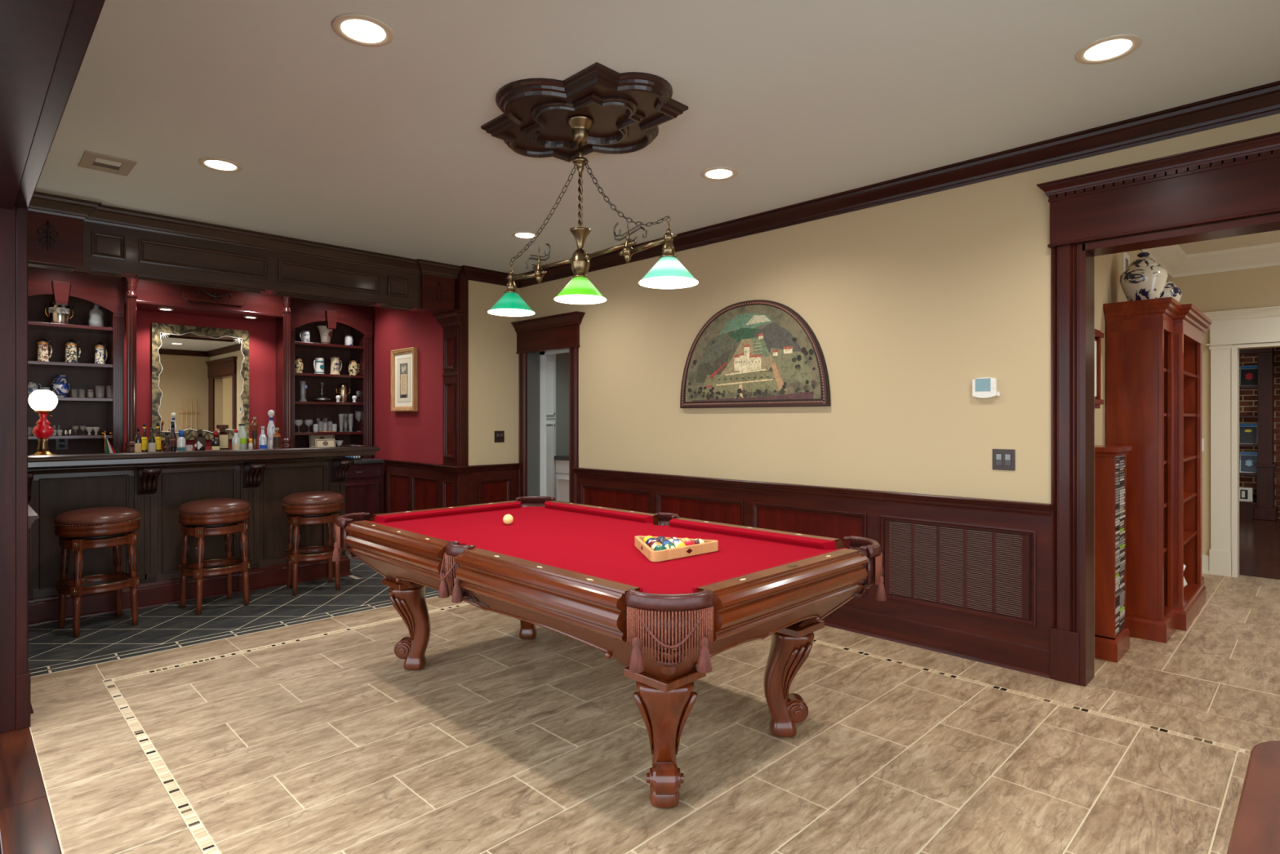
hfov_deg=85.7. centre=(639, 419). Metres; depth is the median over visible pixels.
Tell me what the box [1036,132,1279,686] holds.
door frame
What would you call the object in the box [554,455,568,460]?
countertop
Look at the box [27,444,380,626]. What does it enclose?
bar counter
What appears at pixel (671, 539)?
ball
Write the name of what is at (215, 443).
bottle
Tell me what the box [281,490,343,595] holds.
bar stool
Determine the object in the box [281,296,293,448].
column
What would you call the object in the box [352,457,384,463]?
countertop
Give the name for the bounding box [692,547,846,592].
cushion
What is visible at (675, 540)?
ball
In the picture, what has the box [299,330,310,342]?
mug
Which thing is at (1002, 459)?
light switch
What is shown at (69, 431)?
cup
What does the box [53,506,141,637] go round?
bar stool
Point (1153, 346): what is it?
bookcase
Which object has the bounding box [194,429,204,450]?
bottle
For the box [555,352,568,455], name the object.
wall
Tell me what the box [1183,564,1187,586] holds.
paper roll
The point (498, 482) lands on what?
trim
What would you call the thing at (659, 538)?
ball
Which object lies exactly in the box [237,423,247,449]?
bottle
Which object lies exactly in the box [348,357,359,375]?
stein
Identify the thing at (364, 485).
bar
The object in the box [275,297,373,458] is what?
bookcase
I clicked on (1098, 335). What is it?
framed picture
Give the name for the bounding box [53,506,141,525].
seat cushion
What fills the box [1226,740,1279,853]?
side table
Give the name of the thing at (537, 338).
door frame
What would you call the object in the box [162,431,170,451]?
bottle
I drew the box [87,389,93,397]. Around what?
jar
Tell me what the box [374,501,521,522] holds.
cushion
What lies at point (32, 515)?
trim
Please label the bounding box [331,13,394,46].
recessed light
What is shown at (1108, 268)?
wall
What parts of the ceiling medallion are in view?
moulding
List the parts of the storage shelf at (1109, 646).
panel, cornice, panel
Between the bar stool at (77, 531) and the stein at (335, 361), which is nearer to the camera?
the bar stool at (77, 531)
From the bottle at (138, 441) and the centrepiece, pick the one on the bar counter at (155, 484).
the bottle at (138, 441)
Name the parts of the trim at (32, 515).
panel moulding, shoe moulding, chair rail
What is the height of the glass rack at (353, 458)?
0.050 m
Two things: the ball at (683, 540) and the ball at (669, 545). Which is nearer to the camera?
the ball at (669, 545)
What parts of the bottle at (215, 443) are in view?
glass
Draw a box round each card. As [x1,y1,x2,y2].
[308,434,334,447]
[315,439,335,447]
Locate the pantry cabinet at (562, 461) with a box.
[554,455,568,502]
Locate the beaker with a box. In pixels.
[40,386,50,390]
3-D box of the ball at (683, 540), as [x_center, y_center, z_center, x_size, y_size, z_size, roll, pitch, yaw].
[0.204,0.553,3.057,0.057,0.057,0.057,0,0,-37]
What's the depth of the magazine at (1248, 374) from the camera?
9.66 m
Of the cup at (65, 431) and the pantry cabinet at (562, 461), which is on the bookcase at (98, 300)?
the cup at (65, 431)
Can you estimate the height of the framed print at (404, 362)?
0.670 m
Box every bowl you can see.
[85,426,93,435]
[93,426,99,435]
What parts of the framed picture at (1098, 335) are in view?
frame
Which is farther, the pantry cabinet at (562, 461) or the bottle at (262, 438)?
the pantry cabinet at (562, 461)
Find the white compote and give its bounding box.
[335,440,342,446]
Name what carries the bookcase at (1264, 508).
on the floor
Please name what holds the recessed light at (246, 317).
attached to the frieze
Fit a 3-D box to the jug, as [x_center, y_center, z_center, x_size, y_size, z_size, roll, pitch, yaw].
[-5.251,-0.255,5.964,0.091,0.130,0.091,0,0,3]
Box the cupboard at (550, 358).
[546,353,555,498]
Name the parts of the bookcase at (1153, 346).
panel, cornice, panel, panel, panel, shelf, shelf, shelf, shelf, shelf, cornice, cornice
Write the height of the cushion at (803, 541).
0.051 m
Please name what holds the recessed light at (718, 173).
in the ceiling
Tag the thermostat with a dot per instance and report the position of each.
(984, 387)
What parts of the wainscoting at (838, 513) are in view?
panel moulding, panel, panel moulding, panel, panel moulding, panel, chair rail, baseboard, shoe moulding, panel moulding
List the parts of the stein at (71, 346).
lid, handle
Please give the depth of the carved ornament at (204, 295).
6.71 m
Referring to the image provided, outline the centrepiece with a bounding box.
[312,382,331,401]
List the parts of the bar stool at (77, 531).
leg, leg, swivel plate, leg, leg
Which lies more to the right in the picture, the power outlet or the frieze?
the frieze
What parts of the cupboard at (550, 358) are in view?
door moulding, door moulding, door, door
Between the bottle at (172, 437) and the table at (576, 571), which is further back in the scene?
the bottle at (172, 437)
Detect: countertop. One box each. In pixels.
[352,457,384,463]
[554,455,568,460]
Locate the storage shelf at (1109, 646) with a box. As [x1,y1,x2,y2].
[1094,444,1131,662]
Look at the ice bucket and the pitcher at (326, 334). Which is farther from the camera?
the pitcher at (326, 334)
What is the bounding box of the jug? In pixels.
[27,382,41,396]
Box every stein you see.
[36,336,52,361]
[64,337,80,362]
[94,340,107,364]
[294,355,302,373]
[313,357,324,373]
[329,356,342,374]
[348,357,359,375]
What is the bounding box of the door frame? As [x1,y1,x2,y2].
[511,311,585,503]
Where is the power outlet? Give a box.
[55,439,68,449]
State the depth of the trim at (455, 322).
6.65 m
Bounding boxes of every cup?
[63,429,67,435]
[67,429,71,435]
[335,382,350,402]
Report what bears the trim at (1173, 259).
attached to the wall at (1259, 287)
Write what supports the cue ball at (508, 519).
on the table at (576, 571)
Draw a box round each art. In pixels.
[1244,459,1253,466]
[1245,373,1253,379]
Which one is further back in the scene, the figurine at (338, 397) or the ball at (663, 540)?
the figurine at (338, 397)
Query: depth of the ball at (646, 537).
3.10 m
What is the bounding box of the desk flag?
[103,431,115,453]
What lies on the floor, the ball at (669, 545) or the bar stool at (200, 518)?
the bar stool at (200, 518)
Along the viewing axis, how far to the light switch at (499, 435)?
6.93 m
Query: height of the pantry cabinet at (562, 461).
0.810 m
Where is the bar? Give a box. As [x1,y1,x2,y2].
[345,457,384,520]
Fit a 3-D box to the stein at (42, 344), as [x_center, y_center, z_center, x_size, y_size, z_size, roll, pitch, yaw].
[-5.200,-0.608,6.016,0.086,0.223,0.087,0,0,1]
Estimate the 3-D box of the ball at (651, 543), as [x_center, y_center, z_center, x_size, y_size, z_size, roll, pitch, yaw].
[0.064,0.553,3.000,0.057,0.057,0.057,0,0,-23]
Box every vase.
[51,374,70,397]
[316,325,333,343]
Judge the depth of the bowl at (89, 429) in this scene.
6.22 m
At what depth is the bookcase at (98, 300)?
6.26 m
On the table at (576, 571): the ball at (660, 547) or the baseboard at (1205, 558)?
the ball at (660, 547)
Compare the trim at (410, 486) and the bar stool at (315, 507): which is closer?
the bar stool at (315, 507)
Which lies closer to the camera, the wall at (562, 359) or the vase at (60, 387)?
the vase at (60, 387)
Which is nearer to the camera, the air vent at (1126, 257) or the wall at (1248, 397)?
the air vent at (1126, 257)
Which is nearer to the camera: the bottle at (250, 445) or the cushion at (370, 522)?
the cushion at (370, 522)
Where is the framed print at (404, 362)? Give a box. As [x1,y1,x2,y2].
[391,346,417,411]
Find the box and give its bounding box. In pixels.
[1239,486,1253,501]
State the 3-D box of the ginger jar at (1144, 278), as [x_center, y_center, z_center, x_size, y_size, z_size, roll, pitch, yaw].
[3.281,-0.912,4.497,0.255,0.345,0.255,0,0,-45]
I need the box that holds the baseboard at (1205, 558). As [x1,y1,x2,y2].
[1201,555,1208,573]
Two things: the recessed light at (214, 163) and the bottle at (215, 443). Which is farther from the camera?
the bottle at (215, 443)
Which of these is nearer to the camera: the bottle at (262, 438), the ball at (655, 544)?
the ball at (655, 544)
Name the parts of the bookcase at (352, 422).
panel, panel, shelf, shelf, shelf, shelf, panel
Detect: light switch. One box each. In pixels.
[494,431,504,442]
[992,448,1014,470]
[1201,438,1204,451]
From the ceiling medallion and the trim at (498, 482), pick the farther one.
the trim at (498, 482)
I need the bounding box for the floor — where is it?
[0,517,1279,853]
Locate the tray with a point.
(354, 459)
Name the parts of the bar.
door moulding, door, drawer moulding, drawer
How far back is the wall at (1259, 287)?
6.12 m
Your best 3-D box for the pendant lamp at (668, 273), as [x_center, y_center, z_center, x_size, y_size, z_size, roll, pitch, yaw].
[-0.286,-1.002,3.313,0.251,0.861,1.401,0,0,-45]
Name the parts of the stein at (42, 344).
lid, handle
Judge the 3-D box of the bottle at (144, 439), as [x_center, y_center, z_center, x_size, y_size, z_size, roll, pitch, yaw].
[-3.783,0.147,5.266,0.045,0.229,0.048,0,0,-31]
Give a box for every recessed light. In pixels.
[158,307,173,311]
[198,157,242,172]
[244,315,257,318]
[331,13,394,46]
[511,231,538,239]
[700,166,737,180]
[1075,33,1142,64]
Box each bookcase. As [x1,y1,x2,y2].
[27,266,124,455]
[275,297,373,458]
[1103,297,1211,643]
[1239,347,1277,520]
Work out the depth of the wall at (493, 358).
6.86 m
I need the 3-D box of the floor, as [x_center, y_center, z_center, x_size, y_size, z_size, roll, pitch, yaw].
[1.038,1.400,4.644,18.435,0.060,11.500,0,0,-45]
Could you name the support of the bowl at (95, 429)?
on the bookcase at (98, 300)
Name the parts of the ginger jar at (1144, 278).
lid, knob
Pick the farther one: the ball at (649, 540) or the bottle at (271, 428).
the bottle at (271, 428)
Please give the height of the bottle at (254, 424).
0.280 m
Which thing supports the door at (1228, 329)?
in the wall at (1259, 287)
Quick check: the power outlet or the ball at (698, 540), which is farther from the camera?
the power outlet
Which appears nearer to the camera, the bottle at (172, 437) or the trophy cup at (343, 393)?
the bottle at (172, 437)
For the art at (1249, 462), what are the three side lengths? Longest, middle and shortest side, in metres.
0.100 x 0.087 x 0.001 m
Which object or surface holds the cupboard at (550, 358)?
on the floor
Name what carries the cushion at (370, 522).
on the table at (576, 571)
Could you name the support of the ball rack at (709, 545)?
on the table at (576, 571)
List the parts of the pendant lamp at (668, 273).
lamp shade, arm, arm, twisted rod, lamp shade, rod, arm, arm, bulb, lamp shade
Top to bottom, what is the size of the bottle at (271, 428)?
0.341 m
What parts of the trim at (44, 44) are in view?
casing, header casing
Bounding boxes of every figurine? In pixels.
[335,395,340,402]
[351,395,356,402]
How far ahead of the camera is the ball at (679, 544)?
2.95 m
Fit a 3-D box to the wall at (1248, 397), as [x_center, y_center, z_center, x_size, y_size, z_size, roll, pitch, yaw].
[9.045,0.020,9.399,0.116,2.700,5.500,0,0,-45]
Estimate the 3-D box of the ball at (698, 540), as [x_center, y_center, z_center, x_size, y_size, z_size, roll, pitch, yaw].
[0.258,0.553,3.038,0.057,0.057,0.057,0,0,-17]
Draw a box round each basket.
[448,560,472,599]
[650,647,684,666]
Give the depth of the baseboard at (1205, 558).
6.12 m
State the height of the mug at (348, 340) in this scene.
0.129 m
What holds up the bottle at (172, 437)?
on the bar counter at (155, 484)
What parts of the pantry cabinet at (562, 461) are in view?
drawer, door, door moulding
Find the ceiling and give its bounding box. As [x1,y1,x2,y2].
[35,0,1279,274]
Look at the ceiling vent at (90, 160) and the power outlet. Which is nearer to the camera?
the ceiling vent at (90, 160)
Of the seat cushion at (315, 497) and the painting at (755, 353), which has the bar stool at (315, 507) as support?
the seat cushion at (315, 497)
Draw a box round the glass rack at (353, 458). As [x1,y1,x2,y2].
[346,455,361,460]
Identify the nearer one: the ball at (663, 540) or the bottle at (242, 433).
the ball at (663, 540)
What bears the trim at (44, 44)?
attached to the wall
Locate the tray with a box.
[352,457,361,460]
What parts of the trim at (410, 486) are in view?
panel moulding, panel, chair rail, panel moulding, panel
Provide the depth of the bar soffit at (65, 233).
5.26 m
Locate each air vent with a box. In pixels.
[883,518,1030,622]
[1122,252,1129,273]
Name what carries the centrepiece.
on the bookcase at (352, 422)
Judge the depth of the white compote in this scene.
7.75 m
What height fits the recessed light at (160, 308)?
0.006 m
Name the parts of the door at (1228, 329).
casing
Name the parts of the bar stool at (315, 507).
leg, leg, swivel plate, leg, leg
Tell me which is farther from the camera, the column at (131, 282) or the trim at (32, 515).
the column at (131, 282)
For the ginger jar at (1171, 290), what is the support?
on the bookcase at (1153, 346)
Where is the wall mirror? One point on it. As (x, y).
(200, 375)
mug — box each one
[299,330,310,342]
[344,334,353,345]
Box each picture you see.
[1094,328,1104,408]
[1241,490,1244,497]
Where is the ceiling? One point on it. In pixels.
(335, 140)
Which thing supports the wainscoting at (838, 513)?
attached to the wall at (906, 303)
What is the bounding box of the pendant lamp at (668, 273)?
[487,115,698,316]
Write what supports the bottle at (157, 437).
on the bar counter at (155, 484)
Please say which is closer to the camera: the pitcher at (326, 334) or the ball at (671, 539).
the ball at (671, 539)
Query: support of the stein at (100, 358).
on the bookcase at (98, 300)
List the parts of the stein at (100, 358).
lid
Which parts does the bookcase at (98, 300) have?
panel, shelf, shelf, shelf, shelf, panel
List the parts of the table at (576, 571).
rail, rail, rail, cap plate, leg, rail, cord, leg, rail, rail, rail, rail, leg, cap plate, cord, rail, rail, rail, leg, cap plate, rail, cord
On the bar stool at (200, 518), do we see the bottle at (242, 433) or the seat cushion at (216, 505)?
the seat cushion at (216, 505)
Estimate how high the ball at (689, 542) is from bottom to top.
0.057 m
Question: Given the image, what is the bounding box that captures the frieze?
[121,276,291,322]
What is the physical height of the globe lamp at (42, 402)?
0.462 m
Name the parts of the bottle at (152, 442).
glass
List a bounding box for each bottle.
[134,427,142,452]
[141,423,147,452]
[147,426,155,452]
[154,422,161,451]
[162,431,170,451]
[168,421,177,451]
[177,430,185,451]
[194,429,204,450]
[211,431,220,450]
[216,424,229,449]
[231,429,239,449]
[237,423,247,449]
[248,438,253,448]
[250,417,258,448]
[258,426,266,448]
[266,409,275,448]
[272,427,280,448]
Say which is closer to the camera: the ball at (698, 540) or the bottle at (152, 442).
the ball at (698, 540)
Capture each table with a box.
[332,496,886,808]
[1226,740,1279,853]
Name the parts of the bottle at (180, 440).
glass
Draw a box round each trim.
[0,0,105,733]
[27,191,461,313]
[27,504,39,714]
[383,458,440,513]
[432,270,473,507]
[460,80,1279,288]
[465,462,520,505]
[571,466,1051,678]
[1139,242,1279,278]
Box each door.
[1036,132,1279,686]
[1203,306,1279,577]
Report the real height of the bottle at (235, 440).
0.178 m
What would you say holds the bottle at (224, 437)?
on the bar counter at (155, 484)
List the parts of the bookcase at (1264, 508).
shelf, shelf, shelf, shelf, shelf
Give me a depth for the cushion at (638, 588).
2.50 m
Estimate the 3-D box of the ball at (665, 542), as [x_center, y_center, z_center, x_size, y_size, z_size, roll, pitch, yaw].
[0.118,0.553,2.982,0.057,0.057,0.057,0,0,-37]
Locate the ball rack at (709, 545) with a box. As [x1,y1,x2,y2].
[635,535,718,561]
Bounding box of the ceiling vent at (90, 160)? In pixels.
[78,150,137,176]
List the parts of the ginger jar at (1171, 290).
lid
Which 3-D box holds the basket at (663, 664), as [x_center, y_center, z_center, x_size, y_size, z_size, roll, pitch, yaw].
[0.092,0.681,2.164,0.122,0.172,0.122,0,0,22]
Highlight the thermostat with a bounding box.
[972,377,1000,398]
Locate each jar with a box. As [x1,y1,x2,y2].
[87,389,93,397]
[1119,252,1168,301]
[1160,277,1182,302]
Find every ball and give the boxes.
[502,514,513,524]
[643,535,653,542]
[645,537,657,545]
[648,539,658,546]
[650,542,662,550]
[653,544,666,551]
[656,536,666,541]
[658,537,668,543]
[662,540,671,545]
[664,542,676,549]
[668,537,677,542]
[671,538,680,543]
[674,541,686,547]
[680,537,690,542]
[684,539,695,545]
[693,537,704,544]
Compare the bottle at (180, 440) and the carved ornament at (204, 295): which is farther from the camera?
the carved ornament at (204, 295)
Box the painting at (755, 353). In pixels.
[680,299,831,408]
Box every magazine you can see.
[1239,422,1257,444]
[1240,364,1257,386]
[1240,451,1257,473]
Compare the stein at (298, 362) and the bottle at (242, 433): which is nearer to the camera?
the bottle at (242, 433)
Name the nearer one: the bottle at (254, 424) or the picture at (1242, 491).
the bottle at (254, 424)
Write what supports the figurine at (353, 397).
on the bookcase at (352, 422)
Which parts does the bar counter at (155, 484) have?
panel moulding, panel, cove moulding, baseboard, shoe moulding, panel moulding, panel, panel moulding, panel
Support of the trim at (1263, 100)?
attached to the wall at (906, 303)
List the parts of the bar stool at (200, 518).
leg, leg, swivel plate, leg, leg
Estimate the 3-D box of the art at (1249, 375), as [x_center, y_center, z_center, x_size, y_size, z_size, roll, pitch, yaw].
[8.528,-0.599,9.660,0.087,0.100,0.001,0,-12,45]
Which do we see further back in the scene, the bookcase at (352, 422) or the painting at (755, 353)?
the bookcase at (352, 422)
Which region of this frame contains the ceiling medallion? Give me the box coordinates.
[480,62,688,162]
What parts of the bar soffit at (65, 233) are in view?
panel moulding, panel moulding, panel moulding, panel, panel moulding, panel moulding, panel, panel moulding, panel moulding, panel, panel moulding, panel, panel moulding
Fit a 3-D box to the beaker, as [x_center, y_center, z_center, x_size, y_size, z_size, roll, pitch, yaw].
[-5.190,-0.234,6.025,0.063,0.087,0.063,0,0,-45]
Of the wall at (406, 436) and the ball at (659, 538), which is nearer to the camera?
the ball at (659, 538)
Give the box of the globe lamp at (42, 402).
[27,390,57,455]
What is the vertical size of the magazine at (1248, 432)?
0.295 m
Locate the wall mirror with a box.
[151,322,248,439]
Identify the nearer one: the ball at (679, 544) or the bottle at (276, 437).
the ball at (679, 544)
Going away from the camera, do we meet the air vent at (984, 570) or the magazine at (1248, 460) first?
the air vent at (984, 570)
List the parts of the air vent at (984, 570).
rail, rail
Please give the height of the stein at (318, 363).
0.180 m
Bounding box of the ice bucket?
[44,301,74,324]
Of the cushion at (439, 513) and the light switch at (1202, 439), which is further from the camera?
the light switch at (1202, 439)
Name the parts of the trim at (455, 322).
panel moulding, panel, panel moulding, panel moulding, panel, panel, rail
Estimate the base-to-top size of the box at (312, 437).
0.294 m
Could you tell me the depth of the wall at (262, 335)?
7.24 m
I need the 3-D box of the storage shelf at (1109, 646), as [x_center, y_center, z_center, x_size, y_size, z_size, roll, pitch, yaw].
[2.746,0.765,4.063,0.358,1.210,0.187,0,0,-45]
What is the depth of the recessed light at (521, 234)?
5.45 m
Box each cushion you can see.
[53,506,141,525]
[177,497,250,514]
[281,490,343,505]
[363,520,466,544]
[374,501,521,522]
[478,547,643,591]
[544,501,653,523]
[669,518,835,549]
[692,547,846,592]
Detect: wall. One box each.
[35,266,349,451]
[362,305,443,513]
[468,280,519,465]
[519,113,1279,503]
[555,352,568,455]
[1094,249,1170,445]
[1170,265,1279,555]
[1239,346,1279,518]
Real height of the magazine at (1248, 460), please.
0.295 m
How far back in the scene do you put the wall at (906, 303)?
4.35 m
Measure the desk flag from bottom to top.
0.346 m
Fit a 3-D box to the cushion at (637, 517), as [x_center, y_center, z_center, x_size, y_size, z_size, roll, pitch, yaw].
[-0.293,0.570,4.218,0.047,0.051,0.989,0,0,-45]
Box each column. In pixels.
[124,276,138,452]
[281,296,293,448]
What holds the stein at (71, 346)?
on the bookcase at (98, 300)
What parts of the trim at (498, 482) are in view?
panel, chair rail, panel moulding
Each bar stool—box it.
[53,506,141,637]
[177,497,250,614]
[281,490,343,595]
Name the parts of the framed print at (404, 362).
text panel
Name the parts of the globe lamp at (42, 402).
globe, stem, burner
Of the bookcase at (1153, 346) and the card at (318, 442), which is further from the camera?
the card at (318, 442)
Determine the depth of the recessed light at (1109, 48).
2.71 m

